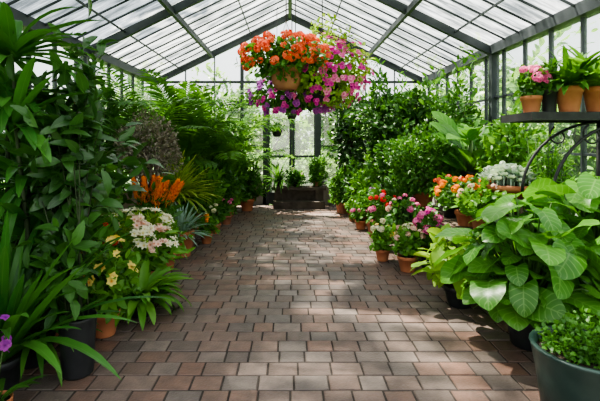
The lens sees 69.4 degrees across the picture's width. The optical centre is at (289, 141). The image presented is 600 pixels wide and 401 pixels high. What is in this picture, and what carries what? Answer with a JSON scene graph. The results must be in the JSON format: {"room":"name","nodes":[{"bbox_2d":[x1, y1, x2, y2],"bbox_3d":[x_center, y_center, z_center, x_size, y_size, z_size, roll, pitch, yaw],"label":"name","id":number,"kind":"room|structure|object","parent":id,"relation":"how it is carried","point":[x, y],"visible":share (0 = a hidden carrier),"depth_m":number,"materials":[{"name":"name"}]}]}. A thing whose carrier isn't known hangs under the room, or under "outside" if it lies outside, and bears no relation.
{"room":"greenhouse","nodes":[
{"label":"greenhouse","id":0,"kind":"room"},
{"bbox_2d":[9,6,159,244],"bbox_3d":[-3.500,0.010,5.150,0.220,3.320,12.300,0,0,0],"label":"wall","id":1,"kind":"structure","parent":0,"point":[110,61],"depth_m":7.57,"materials":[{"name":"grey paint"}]},
{"bbox_2d":[13,205,539,400],"bbox_3d":[0.000,1.629,5.750,4.060,0.062,10.700,0,0,0],"label":"floor","id":2,"kind":"structure","parent":0,"point":[287,304],"depth_m":3.62,"materials":[{"name":"brick"}]},
{"bbox_2d":[0,314,46,400],"bbox_3d":[-1.633,1.279,2.490,0.448,0.643,0.357,0,0,19],"label":"potted orchid","id":3,"kind":"object","parent":2,"relation":"on","point":[5,344],"visible":0.84,"depth_m":2.47,"materials":[{"name":"plant"}]},
{"bbox_2d":[20,300,105,386],"bbox_3d":[-1.861,1.301,3.131,1.041,0.608,0.934,0,0,0],"label":"potted clivia","id":4,"kind":"object","parent":2,"relation":"on","point":[30,359],"visible":0.19,"depth_m":2.94,"materials":[{"name":"green plant"}]},
{"bbox_2d":[11,151,140,304],"bbox_3d":[-1.947,0.628,4.026,1.077,1.943,0.998,0,0,0],"label":"potted shrub","id":5,"kind":"object","parent":2,"relation":"on","point":[115,222],"visible":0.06,"depth_m":3.97,"materials":[{"name":"green plant"}]},
{"bbox_2d":[0,0,175,380],"bbox_3d":[-1.702,0.265,3.367,1.280,2.670,1.276,0,0,39],"label":"potted laurel","id":6,"kind":"object","parent":2,"relation":"on","point":[65,126],"visible":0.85,"depth_m":3.07,"materials":[{"name":"green plant"}]},
{"bbox_2d":[57,309,97,380],"bbox_3d":[-1.470,1.400,3.000,0.252,0.400,0.252,0,0,0],"label":"pot","id":7,"kind":"object","parent":6,"relation":"on","point":[76,365],"depth_m":2.91,"materials":[{"name":"plastic"}]},
{"bbox_2d":[0,209,175,389],"bbox_3d":[-1.855,0.945,2.847,2.008,1.311,1.962,0,0,0],"label":"potted clivia","id":8,"kind":"object","parent":2,"relation":"on","point":[26,313],"visible":0.77,"depth_m":2.67,"materials":[{"name":"green plant"}]},
{"bbox_2d":[0,350,21,389],"bbox_3d":[-1.880,1.490,2.800,0.306,0.220,0.306,0,0,0],"label":"pot","id":9,"kind":"object","parent":8,"relation":"on","point":[10,366],"depth_m":2.74,"materials":[{"name":"plastic"}]},
{"bbox_2d":[81,222,146,338],"bbox_3d":[-1.499,1.155,3.616,0.610,0.890,0.630,0,0,0],"label":"yellow primrose","id":10,"kind":"object","parent":2,"relation":"on","point":[115,282],"visible":0.62,"depth_m":3.55,"materials":[{"name":"plant"}]},
{"bbox_2d":[95,308,120,338],"bbox_3d":[-1.540,1.500,3.600,0.245,0.200,0.245,0,0,0],"label":"pot","id":11,"kind":"object","parent":10,"relation":"on","point":[108,330],"depth_m":3.52,"materials":[{"name":"ceramic"}]},
{"bbox_2d":[94,210,140,291],"bbox_3d":[-1.674,1.126,4.066,0.620,0.949,0.519,0,0,28],"label":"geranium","id":12,"kind":"object","parent":2,"relation":"on","point":[127,223],"visible":0.14,"depth_m":4.12,"materials":[{"name":"plant"}]},
{"bbox_2d":[102,209,156,275],"bbox_3d":[-1.905,1.154,4.577,1.056,0.891,0.707,0,0,0],"label":"lily","id":13,"kind":"object","parent":2,"relation":"on","point":[138,219],"visible":0.24,"depth_m":4.51,"materials":[{"name":"plant"}]},
{"bbox_2d":[106,258,192,330],"bbox_3d":[-1.396,1.445,4.010,0.914,0.510,0.965,0,0,27],"label":"lily","id":14,"kind":"object","parent":2,"relation":"on","point":[155,284],"visible":0.7,"depth_m":3.94,"materials":[{"name":"green plant"}]},
{"bbox_2d":[131,298,155,318],"bbox_3d":[-1.380,1.525,4.000,0.265,0.150,0.265,0,0,0],"label":"leaves","id":15,"kind":"object","parent":14,"relation":"on","point":[149,304],"depth_m":3.91,"materials":[{"name":"green plant"}]},
{"bbox_2d":[124,207,176,252],"bbox_3d":[-1.760,1.195,5.252,0.696,0.810,0.700,0,0,-34],"label":"lily","id":16,"kind":"object","parent":2,"relation":"on","point":[166,220],"visible":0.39,"depth_m":5.24,"materials":[{"name":"plant"}]},
{"bbox_2d":[118,174,189,227],"bbox_3d":[-1.768,1.016,5.791,0.945,1.168,0.736,0,0,0],"label":"potted flower","id":17,"kind":"object","parent":2,"relation":"on","point":[157,196],"visible":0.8,"depth_m":5.68,"materials":[{"name":"plant"}]},
{"bbox_2d":[118,221,194,276],"bbox_3d":[-1.513,1.235,4.685,0.807,0.730,0.751,0,0,17],"label":"lily","id":18,"kind":"object","parent":2,"relation":"on","point":[159,262],"visible":0.56,"depth_m":4.62,"materials":[{"name":"plant"}]},
{"bbox_2d":[150,207,192,270],"bbox_3d":[-1.605,1.210,5.436,0.627,0.781,0.589,0,0,29],"label":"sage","id":19,"kind":"object","parent":2,"relation":"on","point":[171,262],"visible":0.17,"depth_m":5.39,"materials":[{"name":"plant"}]},
{"bbox_2d":[166,251,176,270],"bbox_3d":[-1.560,1.480,5.420,0.286,0.240,0.286,0,0,0],"label":"pot","id":20,"kind":"object","parent":19,"relation":"on","point":[171,262],"depth_m":5.36,"materials":[{"name":"ceramic"}]},
{"bbox_2d":[127,150,224,219],"bbox_3d":[-1.742,0.844,6.675,1.458,1.512,1.228,0,0,21],"label":"cordyline","id":21,"kind":"object","parent":2,"relation":"on","point":[186,189],"visible":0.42,"depth_m":6.54,"materials":[{"name":"plant"}]},
{"bbox_2d":[157,152,214,222],"bbox_3d":[-1.810,0.840,7.320,0.961,1.520,0.959,0,0,32],"label":"potted shrub","id":22,"kind":"object","parent":2,"relation":"on","point":[182,201],"visible":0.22,"depth_m":7.22,"materials":[{"name":"green plant"}]},
{"bbox_2d":[173,202,213,257],"bbox_3d":[-1.503,1.209,6.059,0.975,0.782,0.879,0,0,23],"label":"yucca","id":23,"kind":"object","parent":2,"relation":"on","point":[181,218],"visible":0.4,"depth_m":6.00,"materials":[{"name":"plant"}]},
{"bbox_2d":[176,229,193,257],"bbox_3d":[-1.520,1.420,6.080,0.347,0.360,0.347,0,0,0],"label":"pot","id":24,"kind":"object","parent":23,"relation":"on","point":[188,243],"depth_m":5.98,"materials":[{"name":"ceramic"}]},
{"bbox_2d":[97,68,305,211],"bbox_3d":[-1.530,0.143,8.635,3.680,2.916,4.013,0,0,0],"label":"fern","id":25,"kind":"object","parent":2,"relation":"on","point":[192,145],"visible":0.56,"depth_m":7.79,"materials":[{"name":"plant"}]},
{"bbox_2d":[198,214,219,243],"bbox_3d":[-1.296,1.369,6.869,0.393,0.461,0.363,0,0,0],"label":"geranium","id":26,"kind":"object","parent":2,"relation":"on","point":[206,240],"visible":0.75,"depth_m":6.79,"materials":[{"name":"plant"}]},
{"bbox_2d":[194,162,229,229],"bbox_3d":[-1.571,0.978,7.905,0.980,1.244,0.822,0,0,-22],"label":"potted shrub","id":27,"kind":"object","parent":2,"relation":"on","point":[220,192],"visible":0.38,"depth_m":7.86,"materials":[{"name":"green plant"}]},
{"bbox_2d":[204,203,227,233],"bbox_3d":[-1.296,1.338,7.593,0.436,0.524,0.404,0,0,0],"label":"geranium","id":28,"kind":"object","parent":2,"relation":"on","point":[213,211],"visible":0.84,"depth_m":7.55,"materials":[{"name":"plant"}]},
{"bbox_2d":[203,150,247,213],"bbox_3d":[-1.426,0.885,8.662,1.056,1.430,0.913,0,0,22],"label":"potted shrub","id":29,"kind":"object","parent":2,"relation":"on","point":[228,175],"visible":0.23,"depth_m":8.66,"materials":[{"name":"green plant"}]},
{"bbox_2d":[159,99,295,174],"bbox_3d":[-1.589,0.261,9.552,3.563,2.680,3.056,0,0,0],"label":"palm","id":30,"kind":"object","parent":2,"relation":"on","point":[214,148],"visible":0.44,"depth_m":9.48,"materials":[{"name":"plant"}]},
{"bbox_2d":[218,198,239,224],"bbox_3d":[-1.239,1.344,8.429,0.517,0.512,0.368,0,0,23],"label":"geranium","id":31,"kind":"object","parent":2,"relation":"on","point":[228,208],"visible":0.7,"depth_m":8.38,"materials":[{"name":"plant"}]},
{"bbox_2d":[224,160,252,215],"bbox_3d":[-1.335,0.986,9.408,1.002,1.229,0.806,0,0,28],"label":"potted shrub","id":32,"kind":"object","parent":2,"relation":"on","point":[237,198],"visible":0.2,"depth_m":9.27,"materials":[{"name":"green plant"}]},
{"bbox_2d":[234,158,268,210],"bbox_3d":[-0.944,0.983,10.091,0.990,1.233,0.867,0,0,32],"label":"potted shrub","id":33,"kind":"object","parent":2,"relation":"on","point":[248,199],"visible":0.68,"depth_m":9.97,"materials":[{"name":"green plant"}]},
{"bbox_2d":[272,185,325,208],"bbox_3d":[0.220,1.350,10.640,1.320,0.500,0.620,0,0,0],"label":"planter","id":34,"kind":"object","parent":2,"relation":"on","point":[304,196],"visible":0.99,"depth_m":10.60,"materials":[{"name":"brown wood"}]},
{"bbox_2d":[259,156,303,190],"bbox_3d":[-0.318,0.769,10.588,1.381,0.967,0.984,0,0,0],"label":"plant","id":35,"kind":"object","parent":34,"relation":"on","point":[278,179],"visible":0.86,"depth_m":10.67,"materials":[{"name":"green plant"}]},
{"bbox_2d":[284,165,308,186],"bbox_3d":[0.181,0.854,10.726,0.646,0.574,0.447,0,0,0],"label":"plant","id":36,"kind":"object","parent":34,"relation":"on","point":[300,177],"visible":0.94,"depth_m":10.67,"materials":[{"name":"green plant"}]},
{"bbox_2d":[307,155,329,185],"bbox_3d":[0.716,0.715,10.806,0.624,0.855,0.504,0,0,0],"label":"plant","id":37,"kind":"object","parent":34,"relation":"on","point":[315,177],"visible":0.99,"depth_m":10.69,"materials":[{"name":"green plant"}]},
{"bbox_2d":[325,164,357,213],"bbox_3d":[1.197,1.016,9.760,0.902,1.169,0.992,0,0,0],"label":"potted shrub","id":38,"kind":"object","parent":2,"relation":"on","point":[335,189],"visible":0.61,"depth_m":9.64,"materials":[{"name":"green plant"}]},
{"bbox_2d":[321,92,373,205],"bbox_3d":[1.466,0.338,10.257,1.398,3.055,1.286,0,0,-6],"label":"citrus tree","id":39,"kind":"object","parent":2,"relation":"on","point":[347,145],"visible":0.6,"depth_m":10.15,"materials":[{"name":"green plant"}]},
{"bbox_2d":[340,154,376,213],"bbox_3d":[1.491,0.929,9.177,0.876,1.342,0.935,0,0,0],"label":"potted shrub","id":40,"kind":"object","parent":2,"relation":"on","point":[354,170],"visible":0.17,"depth_m":9.08,"materials":[{"name":"green plant"}]},
{"bbox_2d":[348,198,368,229],"bbox_3d":[1.326,1.323,7.978,0.486,0.554,0.415,0,0,0],"label":"geranium","id":41,"kind":"object","parent":2,"relation":"on","point":[360,223],"visible":0.59,"depth_m":7.88,"materials":[{"name":"plant"}]},
{"bbox_2d":[344,154,382,225],"bbox_3d":[1.514,0.914,8.281,0.998,1.373,0.805,0,0,-32],"label":"potted shrub","id":42,"kind":"object","parent":2,"relation":"on","point":[364,185],"visible":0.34,"depth_m":8.25,"materials":[{"name":"green plant"}]},
{"bbox_2d":[355,185,386,236],"bbox_3d":[1.420,1.166,7.348,0.641,0.868,0.540,0,0,14],"label":"geranium","id":43,"kind":"object","parent":2,"relation":"on","point":[366,201],"visible":0.25,"depth_m":7.31,"materials":[{"name":"plant"}]},
{"bbox_2d":[339,57,403,212],"bbox_3d":[1.852,-0.120,9.411,1.660,3.440,1.658,0,0,10],"label":"citrus tree","id":44,"kind":"object","parent":2,"relation":"on","point":[375,112],"visible":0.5,"depth_m":9.29,"materials":[{"name":"green plant"}]},
{"bbox_2d":[367,218,397,261],"bbox_3d":[1.246,1.316,5.875,0.423,0.568,0.468,0,0,-24],"label":"geranium","id":45,"kind":"object","parent":2,"relation":"on","point":[379,245],"visible":0.95,"depth_m":5.78,"materials":[{"name":"plant"}]},
{"bbox_2d":[365,183,399,245],"bbox_3d":[1.453,1.116,6.675,0.621,0.969,0.581,0,0,0],"label":"geranium","id":46,"kind":"object","parent":2,"relation":"on","point":[372,208],"visible":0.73,"depth_m":6.60,"materials":[{"name":"plant"}]},
{"bbox_2d":[364,122,414,219],"bbox_3d":[1.880,0.624,7.950,0.984,1.952,0.904,0,0,17],"label":"potted shrub","id":47,"kind":"object","parent":2,"relation":"on","point":[381,165],"visible":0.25,"depth_m":7.85,"materials":[{"name":"green plant"}]},
{"bbox_2d":[370,166,413,239],"bbox_3d":[1.769,0.988,7.030,0.869,1.225,0.776,0,0,-31],"label":"potted shrub","id":48,"kind":"object","parent":2,"relation":"on","point":[395,189],"visible":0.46,"depth_m":6.98,"materials":[{"name":"green plant"}]},
{"bbox_2d":[384,193,423,253],"bbox_3d":[1.639,1.166,6.128,0.599,0.868,0.535,0,0,-45],"label":"geranium","id":49,"kind":"object","parent":2,"relation":"on","point":[405,204],"visible":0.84,"depth_m":6.10,"materials":[{"name":"pink plant"}]},
{"bbox_2d":[391,219,425,272],"bbox_3d":[1.459,1.291,5.375,0.416,0.617,0.403,0,0,0],"label":"geranium","id":50,"kind":"object","parent":2,"relation":"on","point":[404,240],"visible":0.97,"depth_m":5.29,"materials":[{"name":"plant"}]},
{"bbox_2d":[397,253,417,272],"bbox_3d":[1.460,1.505,5.380,0.255,0.190,0.255,0,0,0],"label":"pot","id":51,"kind":"object","parent":50,"relation":"on","point":[405,261],"depth_m":5.30,"materials":[{"name":"ceramic"}]},
{"bbox_2d":[412,206,443,268],"bbox_3d":[1.717,1.206,5.375,0.428,0.789,0.515,0,0,0],"label":"geranium","id":52,"kind":"object","parent":2,"relation":"on","point":[434,216],"visible":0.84,"depth_m":5.36,"materials":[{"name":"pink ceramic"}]},
{"bbox_2d":[411,223,498,308],"bbox_3d":[1.645,1.212,4.255,0.894,0.776,0.806,0,0,34],"label":"hosta","id":53,"kind":"object","parent":2,"relation":"on","point":[453,291],"visible":0.44,"depth_m":4.17,"materials":[{"name":"green plant"}]},
{"bbox_2d":[443,284,470,308],"bbox_3d":[1.660,1.500,4.250,0.306,0.200,0.306,0,0,0],"label":"pot","id":54,"kind":"object","parent":53,"relation":"on","point":[450,292],"depth_m":4.17,"materials":[{"name":"plastic"}]},
{"bbox_2d":[434,192,599,351],"bbox_3d":[1.865,1.000,3.403,1.359,1.200,1.229,0,0,0],"label":"plant","id":55,"kind":"object","parent":2,"relation":"on","point":[516,289],"visible":0.94,"depth_m":3.14,"materials":[{"name":"green plant"}]},
{"bbox_2d":[507,324,534,351],"bbox_3d":[1.880,1.420,3.420,0.364,0.360,0.364,0,0,0],"label":"pot","id":56,"kind":"object","parent":55,"relation":"on","point":[520,339],"depth_m":3.33,"materials":[{"name":"plastic"}]},
{"bbox_2d":[528,305,599,400],"bbox_3d":[1.755,1.305,2.538,0.625,0.591,0.644,0,0,35],"label":"potted plant","id":57,"kind":"object","parent":2,"relation":"on","point":[566,357],"visible":1,"depth_m":2.47,"materials":[{"name":"green plant"}]},
{"bbox_2d":[1,0,578,83],"bbox_3d":[0.000,-2.391,5.103,7.057,1.858,12.205,0,0,0],"label":"ceiling","id":58,"kind":"structure","parent":0,"point":[204,15],"depth_m":8.25,"materials":[{"name":"clear glass"}]},
{"bbox_2d":[234,0,341,90],"bbox_3d":[-0.001,-1.961,5.630,1.290,2.562,1.141,0,0,18],"label":"hanging basket","id":59,"kind":"object","parent":58,"relation":"hanging from","point":[284,76],"visible":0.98,"depth_m":5.38,"materials":[{"name":"ceramic"}]},
{"bbox_2d":[268,65,300,90],"bbox_3d":[-0.050,-0.820,5.600,0.458,0.280,0.458,0,0,0],"label":"bowl","id":60,"kind":"object","parent":59,"relation":"on","point":[286,83],"depth_m":5.45,"materials":[{"name":"ceramic"}]},
{"bbox_2d":[241,0,343,115],"bbox_3d":[0.064,-1.798,6.316,1.550,2.858,1.016,0,0,11],"label":"hanging basket","id":61,"kind":"object","parent":58,"relation":"hanging from","point":[283,103],"visible":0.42,"depth_m":6.09,"materials":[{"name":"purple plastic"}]},
{"bbox_2d":[286,98,304,108],"bbox_3d":[0.080,-0.570,6.300,0.354,0.180,0.354,0,0,0],"label":"bowl","id":62,"kind":"object","parent":61,"relation":"on","point":[302,106],"depth_m":6.18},
{"bbox_2d":[288,0,375,109],"bbox_3d":[0.459,-1.736,5.867,1.378,2.631,1.032,0,0,-12],"label":"hanging basket","id":63,"kind":"object","parent":58,"relation":"hanging from","point":[321,88],"visible":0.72,"depth_m":5.66,"materials":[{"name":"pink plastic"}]},
{"bbox_2d":[167,43,418,204],"bbox_3d":[0.000,-0.795,11.200,7.000,4.930,0.160,0,0,0],"label":"wall","id":64,"kind":"structure","parent":0,"point":[260,200],"depth_m":11.12,"materials":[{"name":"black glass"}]},
{"bbox_2d":[269,107,291,203],"bbox_3d":[-0.268,0.325,11.169,0.625,2.550,0.112,0,0,0],"label":"door","id":65,"kind":"structure","parent":64,"relation":"in","point":[271,194],"depth_m":11.18,"materials":[{"name":"grey paint"}]},
{"bbox_2d":[3,153,595,214],"bbox_3d":[0.000,1.785,20.000,120.000,0.230,100.000,0,0,0],"label":"ground","id":66,"kind":"structure","parent":0,"point":[300,153],"depth_m":24.51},
{"bbox_2d":[97,56,177,181],"bbox_3d":[-5.764,-1.034,17.575,4.487,5.438,3.942,0,0,-14],"label":"tree","id":67,"kind":"object","parent":66,"relation":"on","point":[146,62],"visible":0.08,"depth_m":17.11,"materials":[{"name":"green plant"}]},
{"bbox_2d":[191,57,287,161],"bbox_3d":[-2.016,-1.034,19.071,4.487,5.438,3.942,0,0,-27],"label":"tree","id":68,"kind":"object","parent":66,"relation":"on","point":[208,68],"visible":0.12,"depth_m":18.77,"materials":[{"name":"green plant"}]},
{"bbox_2d":[223,100,313,179],"bbox_3d":[-0.511,0.144,14.838,3.331,4.026,4.072,0,0,26],"label":"tree","id":69,"kind":"object","parent":66,"relation":"on","point":[276,143],"visible":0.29,"depth_m":14.20,"materials":[{"name":"green plant"}]},
{"bbox_2d":[249,143,302,191],"bbox_3d":[-0.521,0.953,12.374,1.914,1.892,1.566,0,0,15],"label":"tree","id":70,"kind":"object","parent":66,"relation":"on","point":[273,161],"visible":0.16,"depth_m":12.14,"materials":[{"name":"green plant"}]},
{"bbox_2d":[285,142,344,184],"bbox_3d":[0.899,0.953,12.374,1.914,1.892,1.566,0,0,15],"label":"tree","id":71,"kind":"object","parent":66,"relation":"on","point":[306,172],"visible":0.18,"depth_m":12.21,"materials":[{"name":"green plant"}]},
{"bbox_2d":[299,64,369,177],"bbox_3d":[2.092,-1.034,19.428,3.942,5.438,4.487,0,0,32],"label":"tree","id":72,"kind":"object","parent":66,"relation":"on","point":[310,119],"visible":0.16,"depth_m":18.34,"materials":[{"name":"green plant"}]},
{"bbox_2d":[412,54,488,126],"bbox_3d":[6.866,-1.034,16.745,4.487,5.438,3.942,0,0,15],"label":"tree","id":73,"kind":"object","parent":66,"relation":"on","point":[464,75],"visible":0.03,"depth_m":16.58,"materials":[{"name":"green plant"}]},
{"bbox_2d":[450,18,599,165],"bbox_3d":[6.372,-1.034,12.807,4.487,5.438,3.942,0,0,-16],"label":"tree","id":74,"kind":"object","parent":66,"relation":"on","point":[511,82],"visible":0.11,"depth_m":12.36,"materials":[{"name":"green plant"}]},
{"bbox_2d":[499,88,595,213],"bbox_3d":[6.205,0.144,9.155,4.072,4.026,3.331,0,0,-17],"label":"tree","id":75,"kind":"object","parent":66,"relation":"on","point":[591,161],"visible":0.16,"depth_m":9.00,"materials":[{"name":"green plant"}]},
{"bbox_2d":[413,191,432,208],"bbox_3d":[2.140,0.920,6.950,0.347,0.260,0.347,0,0,0],"label":"pot","id":76,"kind":"object","parent":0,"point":[423,200],"depth_m":6.82,"materials":[{"name":"ceramic"}]},
{"bbox_2d":[422,0,599,218],"bbox_3d":[3.500,0.010,5.150,0.220,3.320,12.300,0,0,0],"label":"wall","id":77,"kind":"structure","parent":0,"point":[583,10],"depth_m":6.42,"materials":[{"name":"grey glass"}]},
{"bbox_2d":[501,112,599,191],"bbox_3d":[2.855,0.333,4.460,1.070,1.245,0.620,0,0,0],"label":"wall shelf","id":78,"kind":"object","parent":77,"relation":"attached to","point":[584,118],"visible":0.94,"depth_m":4.32,"materials":[{"name":"black metal"}]},
{"bbox_2d":[509,64,552,112],"bbox_3d":[2.438,-0.543,4.348,0.385,0.506,0.380,0,0,0],"label":"geranium","id":79,"kind":"object","parent":78,"relation":"on","point":[531,99],"visible":0.95,"depth_m":4.30,"materials":[{"name":"plant"}]},
{"bbox_2d":[520,95,542,112],"bbox_3d":[2.430,-0.375,4.360,0.204,0.170,0.204,0,0,0],"label":"pot","id":80,"kind":"object","parent":78,"relation":"on","point":[530,103],"depth_m":4.29,"materials":[{"name":"ceramic"}]},
{"bbox_2d":[533,57,562,111],"bbox_3d":[2.609,-0.579,4.340,0.428,0.577,0.355,0,0,0],"label":"herb","id":81,"kind":"object","parent":78,"relation":"on","point":[549,102],"visible":0.55,"depth_m":4.29,"materials":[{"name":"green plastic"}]},
{"bbox_2d":[541,87,557,111],"bbox_3d":[2.600,-0.415,4.340,0.153,0.250,0.153,0,0,0],"label":"pot","id":82,"kind":"object","parent":78,"relation":"on","point":[549,102],"depth_m":4.28,"materials":[{"name":"plastic"}]},
{"bbox_2d":[515,45,599,111],"bbox_3d":[2.828,-0.636,4.363,0.915,0.691,0.978,0,0,0],"label":"fern","id":83,"kind":"object","parent":78,"relation":"on","point":[571,90],"visible":0.73,"depth_m":4.21,"materials":[{"name":"green plant"}]},
{"bbox_2d":[557,85,583,111],"bbox_3d":[2.790,-0.420,4.330,0.255,0.260,0.255,0,0,0],"label":"pot","id":84,"kind":"object","parent":78,"relation":"on","point":[571,101],"depth_m":4.24,"materials":[{"name":"ceramic"}]},
{"bbox_2d":[550,44,599,111],"bbox_3d":[2.925,-0.686,4.353,0.889,0.792,1.277,0,0,0],"label":"potted plant","id":85,"kind":"object","parent":78,"relation":"on","point":[591,96],"visible":0.56,"depth_m":4.27,"materials":[{"name":"green plant"}]},
{"bbox_3d":[2.725,1.607,5.100,1.450,0.006,12.000,0,0,0],"label":"floor","id":86,"kind":"structure","parent":0,"visible":0},
{"bbox_2d":[357,85,459,221],"bbox_3d":[2.370,0.199,8.696,1.873,2.802,1.294,0,0,-17],"label":"citrus tree","id":87,"kind":"object","parent":86,"relation":"on","point":[407,114],"visible":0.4,"depth_m":8.57,"materials":[{"name":"green plant"}]},
{"bbox_2d":[414,46,488,184],"bbox_3d":[2.785,-0.032,7.696,1.179,3.264,1.926,0,0,0],"label":"citrus tree","id":88,"kind":"object","parent":86,"relation":"on","point":[452,109],"visible":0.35,"depth_m":7.68,"materials":[{"name":"green plant"}]},
{"bbox_2d":[406,179,524,236],"bbox_3d":[2.610,1.125,6.150,1.260,0.950,2.900,0,0,0],"label":"tiered staging","id":89,"kind":"object","parent":86,"relation":"on","point":[453,222],"visible":0.03,"depth_m":5.72,"materials":[{"name":"brown wood"}]},
{"bbox_2d":[382,121,461,208],"bbox_3d":[2.140,0.347,6.954,1.166,1.406,1.106,0,0,43],"label":"boxwood","id":90,"kind":"object","parent":89,"relation":"on","point":[423,182],"visible":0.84,"depth_m":6.73,"materials":[{"name":"plant"}]},
{"bbox_2d":[429,172,469,217],"bbox_3d":[2.178,0.739,6.042,0.664,0.621,0.526,0,0,-17],"label":"geranium","id":91,"kind":"object","parent":89,"relation":"on","point":[449,213],"visible":0.44,"depth_m":5.97,"materials":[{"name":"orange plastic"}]},
{"bbox_2d":[440,205,458,217],"bbox_3d":[2.240,0.960,6.050,0.265,0.180,0.265,0,0,0],"label":"pot","id":92,"kind":"object","parent":91,"relation":"on","point":[449,213],"depth_m":5.96,"materials":[{"name":"plastic"}]},
{"bbox_2d":[424,204,479,236],"bbox_3d":[2.240,1.085,6.150,0.520,0.070,2.900,0,0,0],"label":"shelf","id":93,"kind":"object","parent":89,"relation":"attached to","point":[453,222],"depth_m":5.72,"materials":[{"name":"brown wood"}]},
{"bbox_2d":[427,175,490,226],"bbox_3d":[2.199,0.716,5.505,0.780,0.668,0.722,0,0,37],"label":"potted lantana","id":94,"kind":"object","parent":89,"relation":"on","point":[462,219],"visible":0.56,"depth_m":5.39,"materials":[{"name":"plant"}]},
{"bbox_2d":[454,210,472,226],"bbox_3d":[2.220,0.960,5.450,0.286,0.180,0.286,0,0,0],"label":"pot","id":95,"kind":"object","parent":94,"relation":"on","point":[463,220],"depth_m":5.36,"materials":[{"name":"ceramic"}]},
{"bbox_2d":[429,111,518,183],"bbox_3d":[2.745,0.076,6.701,1.249,1.148,1.544,0,0,0],"label":"potted canna","id":96,"kind":"object","parent":89,"relation":"on","point":[461,137],"visible":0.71,"depth_m":6.56,"materials":[{"name":"green plant"}]},
{"bbox_2d":[451,176,507,228],"bbox_3d":[2.193,0.718,4.962,0.615,0.663,0.778,0,0,-10],"label":"potted lantana","id":97,"kind":"object","parent":89,"relation":"on","point":[462,198],"visible":0.66,"depth_m":4.92,"materials":[{"name":"plant"}]},
{"bbox_2d":[470,215,488,228],"bbox_3d":[2.200,0.950,4.950,0.265,0.200,0.265,0,0,0],"label":"pot","id":98,"kind":"object","parent":97,"relation":"on","point":[475,223],"depth_m":4.88,"materials":[{"name":"ceramic"}]},
{"bbox_2d":[478,161,537,198],"bbox_3d":[2.592,0.437,5.130,0.680,0.426,0.632,0,0,28],"label":"succulent bowl","id":99,"kind":"object","parent":89,"relation":"on","point":[504,175],"visible":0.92,"depth_m":4.96,"materials":[{"name":"ceramic"}]},
{"bbox_2d":[473,98,555,176],"bbox_3d":[2.902,0.033,5.800,0.931,1.234,1.099,0,0,0],"label":"citrus","id":100,"kind":"object","parent":89,"relation":"on","point":[518,142],"visible":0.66,"depth_m":5.64,"materials":[{"name":"plant"}]},
{"bbox_2d":[515,133,581,209],"bbox_3d":[2.994,0.755,5.061,0.751,1.689,0.710,0,0,0],"label":"bamboo","id":101,"kind":"object","parent":86,"relation":"on","point":[548,166],"visible":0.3,"depth_m":4.97,"materials":[{"name":"plant"}]},
{"bbox_2d":[522,172,599,317],"bbox_3d":[2.468,0.919,3.536,1.132,1.363,1.182,0,0,-26],"label":"plant","id":102,"kind":"object","parent":86,"relation":"on","point":[583,195],"visible":0.38,"depth_m":3.43,"materials":[{"name":"green plant"}]},
{"bbox_3d":[-2.725,1.607,5.100,1.450,0.006,12.000,0,0,0],"label":"floor","id":103,"kind":"structure","parent":0,"visible":0},
{"bbox_2d":[0,1,121,254],"bbox_3d":[-2.039,0.233,3.282,1.463,2.734,1.456,0,0,0],"label":"dracaena","id":104,"kind":"object","parent":103,"relation":"on","point":[23,44],"visible":0.55,"depth_m":3.15,"materials":[{"name":"plant"}]},
{"bbox_2d":[63,31,147,204],"bbox_3d":[-2.913,-0.014,6.584,1.394,3.229,1.070,0,0,-35],"label":"citrus tree","id":105,"kind":"object","parent":103,"relation":"on","point":[113,112],"visible":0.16,"depth_m":6.54,"materials":[{"name":"green plant"}]},
{"bbox_2d":[112,107,183,204],"bbox_3d":[-2.001,0.544,6.125,0.986,2.113,1.028,0,0,-23],"label":"bush","id":106,"kind":"object","parent":103,"relation":"on","point":[167,145],"visible":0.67,"depth_m":6.04,"materials":[{"name":"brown plant"}]},
{"bbox_2d":[93,67,227,170],"bbox_3d":[-2.255,0.287,7.303,2.231,2.628,3.752,0,0,0],"label":"palm","id":107,"kind":"object","parent":103,"relation":"on","point":[143,102],"visible":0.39,"depth_m":6.63,"materials":[{"name":"plant"}]},
{"bbox_2d":[120,77,274,205],"bbox_3d":[-1.856,0.074,9.244,3.027,3.054,3.671,0,0,0],"label":"palm","id":108,"kind":"object","parent":103,"relation":"on","point":[257,135],"visible":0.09,"depth_m":9.51,"materials":[{"name":"plant"}]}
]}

